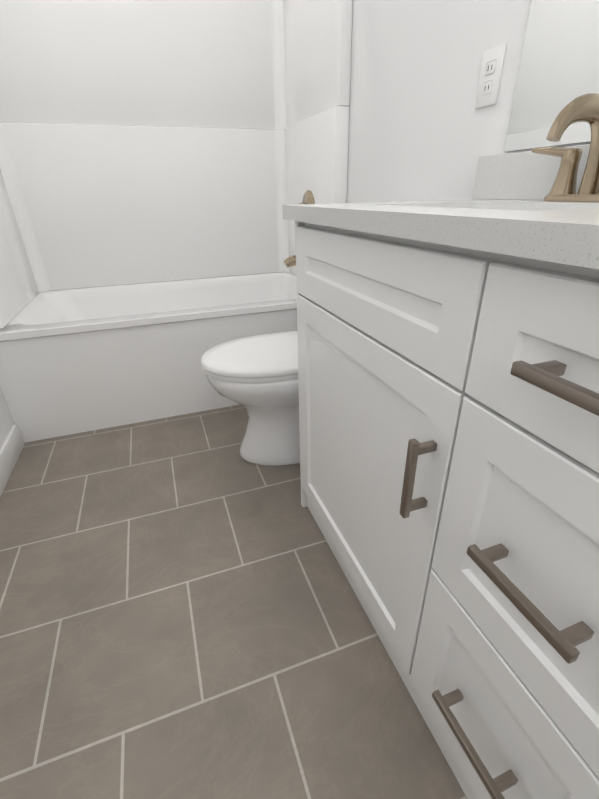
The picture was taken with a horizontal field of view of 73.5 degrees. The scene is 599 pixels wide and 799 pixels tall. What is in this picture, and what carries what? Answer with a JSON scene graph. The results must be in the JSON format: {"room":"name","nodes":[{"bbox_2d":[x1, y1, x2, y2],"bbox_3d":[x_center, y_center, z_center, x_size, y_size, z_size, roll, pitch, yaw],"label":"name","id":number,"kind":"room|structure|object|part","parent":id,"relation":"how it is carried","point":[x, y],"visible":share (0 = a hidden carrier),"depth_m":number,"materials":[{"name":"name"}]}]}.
{"room":"bathroom","nodes":[
{"label":"bathroom","id":0,"kind":"room"},
{"bbox_2d":[0,388,14,447],"bbox_3d":[-0.987,-0.678,0.381,0.120,2.740,3.510,-10,29,-17],"label":"wall","id":1,"kind":"structure","parent":0,"point":[7,423],"depth_m":1.58,"materials":[{"name":"white paint"}]},
{"bbox_2d":[0,424,24,497],"bbox_3d":[-0.901,0.482,1.010,0.014,0.100,1.578,-10,29,-17],"label":"baseboard","id":2,"kind":"structure","parent":1,"relation":"attached to","point":[11,448],"depth_m":1.51,"materials":[{"name":"white paint"}]},
{"bbox_2d":[0,405,466,798],"bbox_3d":[-0.190,0.444,1.273,1.760,0.100,3.510,-10,29,-17],"label":"floor","id":3,"kind":"structure","parent":0,"point":[183,614],"depth_m":0.94,"materials":[{"name":"tile"}]},
{"bbox_2d":[0,0,352,442],"bbox_3d":[-0.619,-0.960,1.834,1.518,1.895,0.839,-10,29,-17],"label":"bathtub","id":4,"kind":"object","parent":3,"relation":"on","point":[162,162],"visible":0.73,"depth_m":1.95,"materials":[{"name":"white plastic"}]},
{"bbox_2d":[283,255,295,267],"bbox_3d":[-0.016,-0.747,2.145,0.146,0.072,0.072,-10,29,-17],"label":"tub spout","id":5,"kind":"object","parent":4,"relation":"attached to","point":[290,261],"visible":0.48,"depth_m":2.12,"materials":[{"name":"beige metal"}]},
{"bbox_2d":[299,190,314,203],"bbox_3d":[0.019,-0.973,2.048,0.060,0.170,0.176,-10,29,-17],"label":"shower valve","id":6,"kind":"object","parent":4,"relation":"attached to","point":[308,197],"visible":0.19,"depth_m":2.01,"materials":[{"name":"beige metal"}]},
{"bbox_2d":[200,331,299,465],"bbox_3d":[0.026,-0.167,1.483,0.766,0.785,0.413,-10,29,-17],"label":"toilet","id":7,"kind":"object","parent":3,"relation":"on","point":[256,376],"visible":0.4,"depth_m":1.40,"materials":[{"name":"white ceramic"}]},
{"bbox_3d":[-0.102,-0.161,1.442,0.499,0.045,0.380,-10,29,-17],"label":"seat","id":8,"kind":"part","parent":7,"relation":"part of","materials":[{"name":"white plastic"}]},
{"bbox_2d":[283,213,598,798],"bbox_3d":[0.512,0.276,0.516,0.584,0.868,1.664,-10,29,-17],"label":"bathroom vanity","id":9,"kind":"object","parent":3,"relation":"on","point":[448,366],"depth_m":0.52,"materials":[{"name":"white paint"}]},
{"bbox_2d":[282,197,598,252],"bbox_3d":[0.510,-0.130,0.320,0.563,0.030,1.684,-10,29,-17],"label":"countertop","id":10,"kind":"structure","parent":9,"relation":"on","point":[572,224],"depth_m":0.47,"materials":[{"name":"white stone"}]},
{"bbox_2d":[526,93,598,200],"bbox_3d":[0.499,-0.446,0.717,0.151,0.165,0.273,-10,29,-17],"label":"faucet","id":11,"kind":"object","parent":10,"relation":"on","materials":[{"name":"beige metal"}]},
{"bbox_2d":[346,0,590,202],"bbox_3d":[0.556,-0.957,0.862,0.120,2.740,3.510,-10,29,-17],"label":"wall","id":12,"kind":"structure","parent":0,"point":[421,128],"depth_m":1.23,"materials":[{"name":"white paint"}]},
{"bbox_2d":[475,43,506,108],"bbox_3d":[0.473,-0.801,0.998,0.008,0.116,0.072,-10,29,-17],"label":"electrical outlet plate","id":13,"kind":"object","parent":12,"relation":"attached to","point":[490,75],"visible":1,"depth_m":0.99,"materials":[{"name":"white plastic"}]},
{"bbox_2d":[472,151,529,196],"bbox_3d":[0.764,-0.235,0.370,0.020,0.100,1.684,-10,29,-17],"label":"backsplash","id":14,"kind":"structure","parent":12,"relation":"attached to","point":[500,175],"depth_m":0.99,"materials":[{"name":"white stone"}]},
{"bbox_2d":[504,0,598,151],"bbox_3d":[0.759,-0.783,0.092,0.006,1.118,1.539,-10,29,-17],"label":"mirror","id":15,"kind":"object","parent":12,"relation":"attached to","point":[558,71],"visible":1,"depth_m":0.84,"materials":[{"name":"clear glass"}]}
]}

